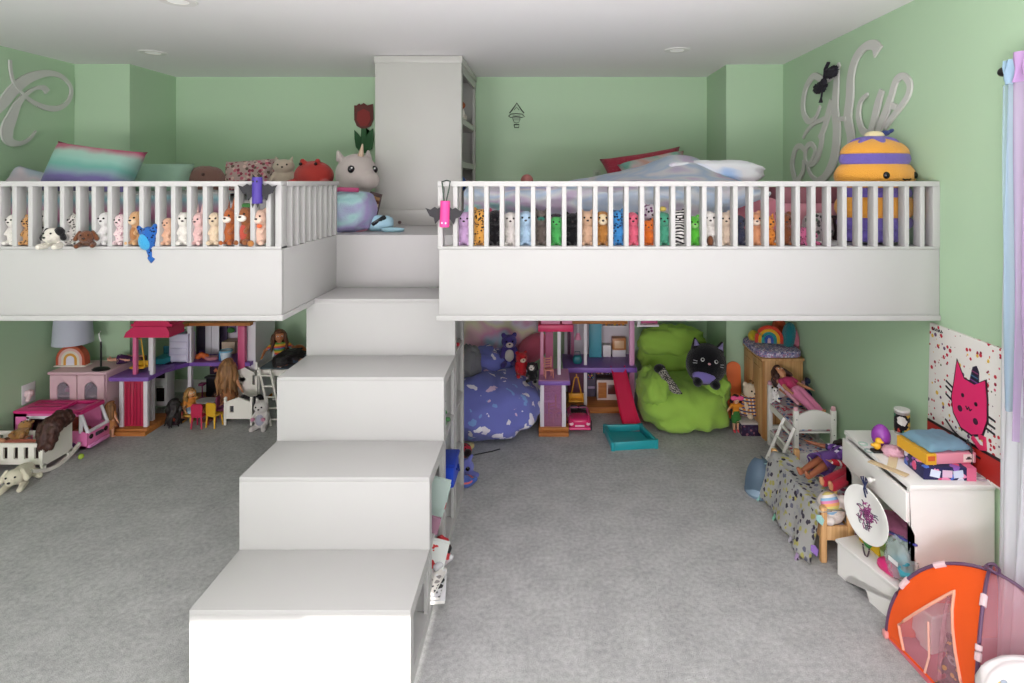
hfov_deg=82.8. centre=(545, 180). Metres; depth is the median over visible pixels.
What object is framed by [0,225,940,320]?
platform
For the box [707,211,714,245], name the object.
plush toy
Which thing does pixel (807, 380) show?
doll
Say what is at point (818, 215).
plush toy
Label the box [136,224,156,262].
plush shark
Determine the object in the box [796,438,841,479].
doll
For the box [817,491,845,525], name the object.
plush unicorn
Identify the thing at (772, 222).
plush toy
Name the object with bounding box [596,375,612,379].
countertop
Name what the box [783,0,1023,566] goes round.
wall
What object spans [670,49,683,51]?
diffuser
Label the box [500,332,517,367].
plush toy
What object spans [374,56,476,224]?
bookcase
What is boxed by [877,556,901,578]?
purse
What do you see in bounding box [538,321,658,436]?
dollhouse
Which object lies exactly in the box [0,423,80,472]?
cradle
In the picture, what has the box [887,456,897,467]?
board
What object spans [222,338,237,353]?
countertop
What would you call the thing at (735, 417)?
doll
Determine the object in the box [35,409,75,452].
blanket
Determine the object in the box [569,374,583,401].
swing seat
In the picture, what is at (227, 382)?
doll
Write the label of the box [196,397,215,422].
table
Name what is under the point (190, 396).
doll
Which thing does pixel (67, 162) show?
pillow
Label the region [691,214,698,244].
plush toy
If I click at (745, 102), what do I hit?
wall
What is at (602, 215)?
plush toy
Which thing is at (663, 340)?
pillow
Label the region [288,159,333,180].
plush toy
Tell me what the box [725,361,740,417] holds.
skateboard
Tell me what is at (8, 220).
plush toy
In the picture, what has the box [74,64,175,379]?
wall
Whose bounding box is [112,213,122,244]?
plush toy
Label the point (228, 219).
plush toy
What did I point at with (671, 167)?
quilt
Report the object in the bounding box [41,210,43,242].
plush toy
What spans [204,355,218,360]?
dish
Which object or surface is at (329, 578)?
steps
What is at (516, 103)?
drawing
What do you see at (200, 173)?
cushion
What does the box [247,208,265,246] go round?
plush toy
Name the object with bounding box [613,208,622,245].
plush toy
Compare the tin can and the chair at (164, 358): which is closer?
the tin can
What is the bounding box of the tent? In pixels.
[882,561,1023,682]
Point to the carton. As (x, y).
(957, 471)
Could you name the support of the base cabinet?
on the floor
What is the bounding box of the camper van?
[13,400,109,449]
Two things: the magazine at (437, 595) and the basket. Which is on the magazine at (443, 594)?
the magazine at (437, 595)
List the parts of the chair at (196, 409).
backrest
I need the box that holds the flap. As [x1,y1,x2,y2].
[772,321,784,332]
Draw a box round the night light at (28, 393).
[24,389,33,401]
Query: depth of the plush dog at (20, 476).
3.52 m
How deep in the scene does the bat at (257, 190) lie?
2.75 m
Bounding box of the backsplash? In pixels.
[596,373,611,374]
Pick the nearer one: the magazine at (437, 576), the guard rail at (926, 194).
the magazine at (437, 576)
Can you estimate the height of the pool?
0.062 m
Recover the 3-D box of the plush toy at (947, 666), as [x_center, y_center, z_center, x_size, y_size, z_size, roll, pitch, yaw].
[1.505,1.779,2.121,0.113,0.190,0.113,0,0,-30]
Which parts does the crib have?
post, post, post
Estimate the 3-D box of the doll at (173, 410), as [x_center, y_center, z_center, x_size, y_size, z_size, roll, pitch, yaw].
[-2.868,1.779,4.515,0.143,0.212,0.221,0,0,-5]
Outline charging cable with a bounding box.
[473,449,499,455]
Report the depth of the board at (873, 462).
2.55 m
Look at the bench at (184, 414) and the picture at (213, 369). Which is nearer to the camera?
the bench at (184, 414)
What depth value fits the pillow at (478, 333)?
4.90 m
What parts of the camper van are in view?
seat, windshield frame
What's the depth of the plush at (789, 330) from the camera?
4.27 m
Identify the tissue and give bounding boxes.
[881,444,903,457]
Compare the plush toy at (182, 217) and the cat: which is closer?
the plush toy at (182, 217)
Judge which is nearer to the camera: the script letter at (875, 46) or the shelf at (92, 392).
the script letter at (875, 46)
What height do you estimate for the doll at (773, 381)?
0.147 m
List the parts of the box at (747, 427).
lid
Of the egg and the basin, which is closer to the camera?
the egg
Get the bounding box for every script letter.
[0,60,72,146]
[790,99,831,180]
[801,40,882,180]
[856,72,913,135]
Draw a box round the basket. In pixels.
[884,536,907,555]
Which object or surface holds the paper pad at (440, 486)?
on the steps
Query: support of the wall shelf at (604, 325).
attached to the dollhouse at (593, 334)
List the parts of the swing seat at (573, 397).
seat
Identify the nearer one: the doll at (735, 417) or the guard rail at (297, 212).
the guard rail at (297, 212)
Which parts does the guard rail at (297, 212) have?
rail, rail, post, rail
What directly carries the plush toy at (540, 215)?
on the platform
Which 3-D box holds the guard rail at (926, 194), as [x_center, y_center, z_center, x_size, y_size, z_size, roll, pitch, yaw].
[0.688,0.164,2.816,2.416,0.326,0.064,0,0,0]
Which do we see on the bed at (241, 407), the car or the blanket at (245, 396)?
the blanket at (245, 396)
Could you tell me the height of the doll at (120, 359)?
0.086 m
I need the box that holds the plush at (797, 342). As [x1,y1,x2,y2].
[794,330,799,348]
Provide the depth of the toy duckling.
2.71 m
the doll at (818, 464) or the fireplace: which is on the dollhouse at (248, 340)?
the fireplace
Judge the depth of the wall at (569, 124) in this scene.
5.19 m
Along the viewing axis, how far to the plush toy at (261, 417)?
4.38 m
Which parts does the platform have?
trim, trim, trim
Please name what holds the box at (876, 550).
on the drawer at (854, 567)
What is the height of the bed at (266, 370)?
0.425 m
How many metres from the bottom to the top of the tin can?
0.122 m
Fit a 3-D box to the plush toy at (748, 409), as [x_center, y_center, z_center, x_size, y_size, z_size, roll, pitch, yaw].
[1.548,1.646,4.395,0.210,0.256,0.190,0,0,-15]
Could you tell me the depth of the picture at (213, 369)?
4.98 m
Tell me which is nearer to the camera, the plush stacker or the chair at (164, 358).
the plush stacker
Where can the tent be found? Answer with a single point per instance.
(971, 590)
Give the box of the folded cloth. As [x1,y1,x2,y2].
[900,428,970,452]
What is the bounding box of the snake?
[654,364,681,393]
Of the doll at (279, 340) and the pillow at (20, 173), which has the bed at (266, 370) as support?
the doll at (279, 340)
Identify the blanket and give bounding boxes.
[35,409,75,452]
[241,394,263,403]
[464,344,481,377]
[757,451,844,564]
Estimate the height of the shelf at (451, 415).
0.020 m
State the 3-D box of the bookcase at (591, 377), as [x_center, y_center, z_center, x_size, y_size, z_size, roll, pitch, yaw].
[0.384,1.708,4.976,0.076,0.249,0.108,0,0,0]
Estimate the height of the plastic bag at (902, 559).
0.210 m
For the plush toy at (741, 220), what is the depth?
2.86 m
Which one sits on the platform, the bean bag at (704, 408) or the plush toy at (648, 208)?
the plush toy at (648, 208)
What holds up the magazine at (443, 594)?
on the steps
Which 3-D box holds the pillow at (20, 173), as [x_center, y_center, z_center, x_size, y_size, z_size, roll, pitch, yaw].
[-3.517,0.035,3.999,0.392,0.281,0.225,0,0,3]
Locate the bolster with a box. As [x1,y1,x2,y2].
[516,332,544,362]
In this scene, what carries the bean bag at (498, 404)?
on the floor
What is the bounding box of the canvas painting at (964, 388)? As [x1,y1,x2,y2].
[927,323,1000,489]
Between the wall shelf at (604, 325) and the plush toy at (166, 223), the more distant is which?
the wall shelf at (604, 325)
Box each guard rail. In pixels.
[0,181,338,248]
[438,181,939,248]
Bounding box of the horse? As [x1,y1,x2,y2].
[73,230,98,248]
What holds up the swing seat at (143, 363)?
hanging from the dollhouse at (248, 340)
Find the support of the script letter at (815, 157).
attached to the wall at (953, 52)
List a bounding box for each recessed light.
[138,50,167,55]
[159,0,198,6]
[664,47,689,52]
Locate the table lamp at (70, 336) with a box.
[51,321,93,366]
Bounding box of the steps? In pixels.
[189,287,463,682]
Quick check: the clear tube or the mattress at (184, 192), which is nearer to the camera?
the clear tube
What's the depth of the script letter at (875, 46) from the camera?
3.73 m
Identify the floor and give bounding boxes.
[0,392,926,682]
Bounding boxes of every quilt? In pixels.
[464,155,770,217]
[775,396,807,419]
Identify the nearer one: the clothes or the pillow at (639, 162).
the clothes
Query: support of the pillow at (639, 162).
on the mattress at (772, 202)
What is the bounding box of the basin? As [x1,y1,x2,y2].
[610,431,647,440]
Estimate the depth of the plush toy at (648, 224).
2.86 m
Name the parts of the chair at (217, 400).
backrest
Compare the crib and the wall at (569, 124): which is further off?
the wall at (569, 124)
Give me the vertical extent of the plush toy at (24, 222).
0.152 m
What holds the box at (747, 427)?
on the floor
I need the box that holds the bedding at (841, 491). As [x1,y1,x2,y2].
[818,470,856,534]
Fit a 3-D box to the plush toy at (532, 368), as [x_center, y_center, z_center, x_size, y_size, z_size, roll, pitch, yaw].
[-0.104,1.432,4.346,0.096,0.144,0.091,0,0,10]
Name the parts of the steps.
frame, frame, frame, frame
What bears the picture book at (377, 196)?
on the platform
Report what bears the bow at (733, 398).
attached to the doll at (735, 417)
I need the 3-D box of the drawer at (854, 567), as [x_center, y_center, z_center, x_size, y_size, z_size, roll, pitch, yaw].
[1.537,1.802,2.559,0.166,0.165,0.520,0,0,-15]
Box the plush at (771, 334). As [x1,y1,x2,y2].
[755,325,783,343]
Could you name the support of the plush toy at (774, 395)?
on the quilt at (786, 403)
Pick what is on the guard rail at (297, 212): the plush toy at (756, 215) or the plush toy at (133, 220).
the plush toy at (133, 220)
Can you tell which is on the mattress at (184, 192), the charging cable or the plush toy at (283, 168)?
the plush toy at (283, 168)
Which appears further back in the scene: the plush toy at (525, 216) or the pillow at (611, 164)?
the pillow at (611, 164)
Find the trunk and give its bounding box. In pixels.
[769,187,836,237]
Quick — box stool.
[198,382,205,398]
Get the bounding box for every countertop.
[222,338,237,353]
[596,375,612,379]
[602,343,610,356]
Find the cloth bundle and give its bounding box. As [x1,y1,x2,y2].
[884,510,907,540]
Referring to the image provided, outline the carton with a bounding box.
[904,451,975,480]
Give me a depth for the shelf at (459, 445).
3.45 m
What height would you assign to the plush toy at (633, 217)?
0.171 m
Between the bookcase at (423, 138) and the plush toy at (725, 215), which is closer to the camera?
the plush toy at (725, 215)
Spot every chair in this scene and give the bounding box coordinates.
[190,404,208,429]
[205,402,223,428]
[215,395,223,419]
[543,356,553,378]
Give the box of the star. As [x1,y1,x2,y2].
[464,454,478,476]
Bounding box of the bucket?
[219,348,232,360]
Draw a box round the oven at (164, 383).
[155,370,174,405]
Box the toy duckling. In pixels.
[870,437,883,452]
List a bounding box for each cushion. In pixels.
[189,166,224,189]
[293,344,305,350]
[743,337,800,357]
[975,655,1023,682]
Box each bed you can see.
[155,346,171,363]
[224,366,263,424]
[255,351,292,425]
[765,381,836,469]
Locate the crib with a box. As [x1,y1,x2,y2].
[771,448,853,562]
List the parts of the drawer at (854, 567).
panel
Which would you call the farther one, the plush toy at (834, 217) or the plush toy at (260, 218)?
the plush toy at (834, 217)
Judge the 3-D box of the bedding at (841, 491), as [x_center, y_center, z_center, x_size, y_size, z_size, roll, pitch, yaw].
[1.690,1.760,3.130,0.325,0.242,0.549,0,0,0]
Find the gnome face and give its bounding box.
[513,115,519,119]
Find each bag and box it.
[437,535,451,559]
[464,344,539,441]
[573,351,581,363]
[636,323,730,433]
[888,530,917,577]
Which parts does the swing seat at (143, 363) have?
seat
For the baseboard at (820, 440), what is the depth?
3.95 m
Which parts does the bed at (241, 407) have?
post, footboard, heart panel, mattress, headboard, post, post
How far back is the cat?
4.31 m
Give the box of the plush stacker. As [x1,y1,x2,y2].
[464,475,477,487]
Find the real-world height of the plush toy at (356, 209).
0.303 m
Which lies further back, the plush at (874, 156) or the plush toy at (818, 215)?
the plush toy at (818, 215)
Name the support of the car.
on the floor
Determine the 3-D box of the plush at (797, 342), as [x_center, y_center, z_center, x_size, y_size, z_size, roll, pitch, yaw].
[1.869,1.181,4.376,0.089,0.206,0.102,0,0,-13]
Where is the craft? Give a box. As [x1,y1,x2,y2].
[844,476,888,556]
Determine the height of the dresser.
0.235 m
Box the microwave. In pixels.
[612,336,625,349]
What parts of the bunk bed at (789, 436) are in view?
post, rail, rail, panel, post, mattress, mattress, panel, panel, post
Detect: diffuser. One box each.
[167,0,188,4]
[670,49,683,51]
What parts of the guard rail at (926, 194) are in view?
post, rail, rail, post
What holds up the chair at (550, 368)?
on the dollhouse at (593, 334)
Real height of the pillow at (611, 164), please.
0.407 m
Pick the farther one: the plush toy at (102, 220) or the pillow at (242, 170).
the pillow at (242, 170)
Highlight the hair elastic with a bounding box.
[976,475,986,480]
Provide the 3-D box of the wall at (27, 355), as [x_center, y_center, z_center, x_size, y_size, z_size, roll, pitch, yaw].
[-3.800,0.477,0.595,0.100,2.814,9.190,0,0,0]
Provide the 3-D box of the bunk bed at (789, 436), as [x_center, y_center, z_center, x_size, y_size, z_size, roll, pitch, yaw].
[1.649,1.658,3.906,0.412,0.461,0.508,0,0,0]
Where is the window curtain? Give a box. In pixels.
[997,50,1023,656]
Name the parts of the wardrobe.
door panel, door, door, door panel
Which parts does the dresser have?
drawer, drawer, drawer, drawer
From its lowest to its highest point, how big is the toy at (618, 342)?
0.160 m
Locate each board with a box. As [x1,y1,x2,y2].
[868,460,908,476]
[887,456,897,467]
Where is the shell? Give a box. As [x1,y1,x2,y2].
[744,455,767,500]
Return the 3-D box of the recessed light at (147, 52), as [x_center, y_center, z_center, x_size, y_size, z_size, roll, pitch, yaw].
[-2.844,-0.927,4.198,0.184,0.006,0.184,0,0,0]
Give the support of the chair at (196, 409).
on the floor
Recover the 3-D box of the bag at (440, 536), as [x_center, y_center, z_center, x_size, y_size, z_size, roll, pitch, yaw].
[-0.488,1.719,2.700,0.087,0.118,0.107,0,0,-20]
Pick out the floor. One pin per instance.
(576, 559)
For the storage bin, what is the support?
on the steps
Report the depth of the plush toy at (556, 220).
2.86 m
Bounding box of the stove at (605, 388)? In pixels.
[596,373,616,399]
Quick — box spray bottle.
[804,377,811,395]
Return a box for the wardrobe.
[743,344,803,440]
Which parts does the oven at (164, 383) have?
oven door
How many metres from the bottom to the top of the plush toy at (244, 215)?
0.207 m
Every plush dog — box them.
[0,462,42,494]
[35,227,66,249]
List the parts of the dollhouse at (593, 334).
wall panel, wall panel, balcony panel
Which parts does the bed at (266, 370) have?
post, bed frame, post, mattress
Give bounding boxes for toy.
[1,215,11,244]
[8,420,34,439]
[18,214,27,244]
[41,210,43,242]
[64,213,75,244]
[96,211,106,244]
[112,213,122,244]
[124,211,138,244]
[161,218,170,244]
[175,212,186,244]
[192,204,202,244]
[206,212,218,244]
[218,199,233,244]
[233,203,249,244]
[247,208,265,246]
[249,397,269,431]
[269,156,294,180]
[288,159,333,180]
[337,187,377,232]
[356,215,393,231]
[459,211,468,245]
[464,442,473,457]
[474,207,483,245]
[489,208,499,245]
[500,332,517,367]
[505,212,514,244]
[515,350,526,378]
[520,211,530,245]
[526,362,538,382]
[535,207,545,245]
[551,213,561,244]
[566,211,576,244]
[582,209,591,245]
[598,211,607,245]
[602,336,625,356]
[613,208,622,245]
[629,212,637,244]
[644,201,660,219]
[644,218,652,244]
[660,206,668,244]
[675,207,684,245]
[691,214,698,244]
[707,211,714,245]
[722,210,729,244]
[738,215,744,244]
[738,381,755,419]
[753,210,760,244]
[769,213,775,244]
[771,387,779,401]
[775,211,791,244]
[801,213,834,240]
[831,215,851,241]
[936,632,958,682]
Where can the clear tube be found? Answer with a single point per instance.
(437, 566)
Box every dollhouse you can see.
[109,321,274,435]
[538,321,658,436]
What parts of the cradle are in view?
rail, rail, mattress, panel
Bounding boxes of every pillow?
[6,166,43,190]
[41,141,147,191]
[135,164,193,190]
[225,159,274,195]
[464,321,537,347]
[600,147,678,172]
[618,151,683,170]
[637,325,706,355]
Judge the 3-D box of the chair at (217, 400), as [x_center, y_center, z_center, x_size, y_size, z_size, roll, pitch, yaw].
[-2.543,1.789,4.570,0.092,0.191,0.092,0,0,-5]
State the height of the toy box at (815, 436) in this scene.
0.330 m
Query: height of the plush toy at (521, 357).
0.190 m
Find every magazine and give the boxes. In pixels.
[430,579,445,604]
[431,568,446,595]
[431,572,446,599]
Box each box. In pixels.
[730,409,760,435]
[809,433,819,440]
[859,537,880,556]
[897,435,975,464]
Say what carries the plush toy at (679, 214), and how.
on the platform
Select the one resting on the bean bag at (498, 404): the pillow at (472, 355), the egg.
the pillow at (472, 355)
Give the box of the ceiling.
[0,0,913,76]
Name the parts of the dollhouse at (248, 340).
door, door, closet door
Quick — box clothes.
[65,382,92,391]
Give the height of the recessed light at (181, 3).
0.006 m
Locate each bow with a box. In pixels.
[731,396,743,400]
[813,62,838,102]
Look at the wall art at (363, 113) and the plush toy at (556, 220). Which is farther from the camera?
the wall art at (363, 113)
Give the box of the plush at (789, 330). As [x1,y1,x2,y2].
[782,322,795,346]
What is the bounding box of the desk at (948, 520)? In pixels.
[842,430,995,572]
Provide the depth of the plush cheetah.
2.87 m
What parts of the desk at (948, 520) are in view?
panel, knob, drawer, panel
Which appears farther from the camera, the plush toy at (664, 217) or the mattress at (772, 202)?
the mattress at (772, 202)
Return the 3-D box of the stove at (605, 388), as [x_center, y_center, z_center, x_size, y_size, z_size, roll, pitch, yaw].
[0.518,1.698,4.896,0.192,0.269,0.107,0,0,0]
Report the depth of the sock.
3.69 m
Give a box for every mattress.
[11,190,265,230]
[551,198,775,229]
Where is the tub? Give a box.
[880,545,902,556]
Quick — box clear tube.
[433,553,452,570]
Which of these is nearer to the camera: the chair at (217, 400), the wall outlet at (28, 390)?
the wall outlet at (28, 390)
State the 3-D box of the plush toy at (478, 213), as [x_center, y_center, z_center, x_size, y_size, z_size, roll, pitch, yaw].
[-0.326,0.228,2.878,0.091,0.196,0.102,0,0,0]
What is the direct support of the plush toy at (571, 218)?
on the platform
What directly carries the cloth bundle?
in the basket
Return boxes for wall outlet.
[21,381,34,404]
[593,170,600,176]
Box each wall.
[0,46,73,437]
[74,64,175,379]
[176,77,706,378]
[707,65,782,392]
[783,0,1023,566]
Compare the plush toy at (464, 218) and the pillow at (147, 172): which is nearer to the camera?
the plush toy at (464, 218)
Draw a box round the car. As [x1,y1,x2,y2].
[566,405,591,429]
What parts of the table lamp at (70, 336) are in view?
lamp shade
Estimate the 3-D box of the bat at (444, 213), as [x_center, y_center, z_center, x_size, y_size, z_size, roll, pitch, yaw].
[-0.481,0.107,2.764,0.183,0.226,0.068,0,0,-14]
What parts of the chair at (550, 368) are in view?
seat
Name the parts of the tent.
door panel, panel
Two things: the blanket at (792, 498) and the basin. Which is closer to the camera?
the blanket at (792, 498)
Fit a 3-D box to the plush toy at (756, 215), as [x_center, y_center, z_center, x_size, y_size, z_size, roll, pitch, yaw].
[1.032,0.235,2.878,0.083,0.181,0.094,0,0,0]
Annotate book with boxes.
[370,191,382,214]
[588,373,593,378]
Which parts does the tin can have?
lid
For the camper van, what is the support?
on the floor
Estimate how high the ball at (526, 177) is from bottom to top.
0.100 m
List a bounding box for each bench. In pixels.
[182,412,194,422]
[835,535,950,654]
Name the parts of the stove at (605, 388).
wood door, oven door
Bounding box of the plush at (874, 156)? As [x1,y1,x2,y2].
[833,129,917,242]
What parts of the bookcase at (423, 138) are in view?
crown, panel, shelf, shelf, frame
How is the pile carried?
on the dollhouse at (248, 340)
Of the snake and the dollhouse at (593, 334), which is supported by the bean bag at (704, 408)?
the snake
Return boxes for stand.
[91,331,110,370]
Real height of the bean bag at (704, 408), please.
0.692 m
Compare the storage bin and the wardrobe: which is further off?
the wardrobe
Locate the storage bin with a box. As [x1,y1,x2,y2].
[446,449,459,487]
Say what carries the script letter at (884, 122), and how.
attached to the wall at (953, 52)
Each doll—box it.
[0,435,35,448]
[104,400,119,436]
[107,354,146,363]
[164,398,188,428]
[182,387,204,413]
[215,357,243,414]
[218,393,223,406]
[260,329,293,365]
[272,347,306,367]
[727,394,741,432]
[771,365,825,411]
[771,376,800,405]
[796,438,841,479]
[819,459,847,491]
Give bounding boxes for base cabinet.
[47,360,132,425]
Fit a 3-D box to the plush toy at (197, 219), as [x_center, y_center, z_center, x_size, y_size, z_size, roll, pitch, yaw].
[-1.696,0.212,2.831,0.064,0.206,0.086,0,0,0]
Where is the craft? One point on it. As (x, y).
(865, 513)
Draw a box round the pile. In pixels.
[195,352,208,358]
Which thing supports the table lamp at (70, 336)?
on the base cabinet
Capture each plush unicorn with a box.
[335,144,379,191]
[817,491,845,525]
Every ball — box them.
[521,174,532,180]
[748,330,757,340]
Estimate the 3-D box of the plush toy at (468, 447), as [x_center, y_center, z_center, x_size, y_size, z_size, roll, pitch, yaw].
[-0.550,1.839,3.949,0.143,0.090,0.135,0,0,-30]
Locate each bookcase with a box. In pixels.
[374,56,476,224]
[587,373,595,396]
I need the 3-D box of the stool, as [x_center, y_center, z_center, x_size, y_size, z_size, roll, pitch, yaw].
[-2.919,1.778,4.925,0.042,0.129,0.050,0,0,0]
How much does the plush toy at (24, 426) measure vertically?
0.113 m
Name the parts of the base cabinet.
door, door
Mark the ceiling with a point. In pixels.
(210, 38)
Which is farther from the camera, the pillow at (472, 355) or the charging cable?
the pillow at (472, 355)
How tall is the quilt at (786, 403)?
0.033 m
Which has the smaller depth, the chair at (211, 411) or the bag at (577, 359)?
the chair at (211, 411)
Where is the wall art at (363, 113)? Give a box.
[354,103,373,152]
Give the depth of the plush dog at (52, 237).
2.77 m
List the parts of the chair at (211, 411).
backrest, seat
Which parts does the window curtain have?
blue panel, sheer panel, sheer panel, lilac panel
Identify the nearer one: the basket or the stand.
the basket
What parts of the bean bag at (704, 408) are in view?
arm, seat, arm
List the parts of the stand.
post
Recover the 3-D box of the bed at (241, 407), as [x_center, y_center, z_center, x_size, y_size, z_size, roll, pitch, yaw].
[-2.404,1.694,4.592,0.290,0.379,0.258,0,0,0]
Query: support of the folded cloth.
on the box at (920, 453)
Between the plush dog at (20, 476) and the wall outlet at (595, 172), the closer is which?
the plush dog at (20, 476)
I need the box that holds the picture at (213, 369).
[210,366,218,373]
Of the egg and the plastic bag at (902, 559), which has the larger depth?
the egg
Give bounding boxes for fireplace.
[204,366,218,396]
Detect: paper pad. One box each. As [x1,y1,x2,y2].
[432,476,450,520]
[432,515,441,534]
[432,537,449,568]
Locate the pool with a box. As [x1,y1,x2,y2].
[603,423,657,451]
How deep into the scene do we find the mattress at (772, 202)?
3.19 m
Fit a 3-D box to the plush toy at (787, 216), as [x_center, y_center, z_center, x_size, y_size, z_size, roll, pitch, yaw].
[1.181,0.238,2.879,0.081,0.175,0.091,0,0,0]
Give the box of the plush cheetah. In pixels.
[800,227,821,244]
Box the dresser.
[169,331,194,362]
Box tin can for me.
[894,406,909,434]
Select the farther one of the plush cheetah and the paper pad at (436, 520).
the plush cheetah
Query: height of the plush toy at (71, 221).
0.167 m
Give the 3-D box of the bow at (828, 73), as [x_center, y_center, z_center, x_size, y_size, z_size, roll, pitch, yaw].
[1.845,-0.651,3.843,0.053,0.254,0.349,0,0,0]
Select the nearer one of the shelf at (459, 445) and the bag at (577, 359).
the shelf at (459, 445)
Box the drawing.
[509,103,524,127]
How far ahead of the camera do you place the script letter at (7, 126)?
4.11 m
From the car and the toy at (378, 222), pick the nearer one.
the toy at (378, 222)
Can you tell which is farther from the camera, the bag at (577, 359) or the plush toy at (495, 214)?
the bag at (577, 359)
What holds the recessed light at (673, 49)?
in the ceiling
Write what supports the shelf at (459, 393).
attached to the steps
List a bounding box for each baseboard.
[175,379,635,391]
[818,438,841,469]
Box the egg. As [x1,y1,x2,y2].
[871,424,890,446]
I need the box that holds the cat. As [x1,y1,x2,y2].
[686,337,726,389]
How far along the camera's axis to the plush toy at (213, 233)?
2.81 m
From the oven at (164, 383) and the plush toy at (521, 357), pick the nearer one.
the plush toy at (521, 357)
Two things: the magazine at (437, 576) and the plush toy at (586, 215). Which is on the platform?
the plush toy at (586, 215)
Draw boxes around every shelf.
[59,384,96,396]
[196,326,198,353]
[446,413,453,436]
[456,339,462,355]
[456,390,462,410]
[456,442,462,456]
[603,324,626,326]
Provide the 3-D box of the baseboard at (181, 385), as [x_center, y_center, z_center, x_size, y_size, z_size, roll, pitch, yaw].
[-0.935,1.829,5.183,4.750,0.110,0.015,0,0,0]
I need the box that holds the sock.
[381,227,403,231]
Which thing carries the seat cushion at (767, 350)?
on the wardrobe
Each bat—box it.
[238,174,276,207]
[426,180,464,226]
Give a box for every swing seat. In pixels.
[129,338,147,368]
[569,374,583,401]
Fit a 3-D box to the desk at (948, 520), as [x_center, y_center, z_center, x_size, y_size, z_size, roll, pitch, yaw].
[1.680,1.579,2.697,0.408,0.611,0.539,0,0,0]
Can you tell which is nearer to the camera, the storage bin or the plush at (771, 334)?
the storage bin
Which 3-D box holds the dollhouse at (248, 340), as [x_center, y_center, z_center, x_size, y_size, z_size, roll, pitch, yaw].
[-2.812,1.446,4.690,0.856,0.877,0.820,0,0,0]
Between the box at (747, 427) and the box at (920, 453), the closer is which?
the box at (920, 453)
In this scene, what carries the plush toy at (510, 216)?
on the platform

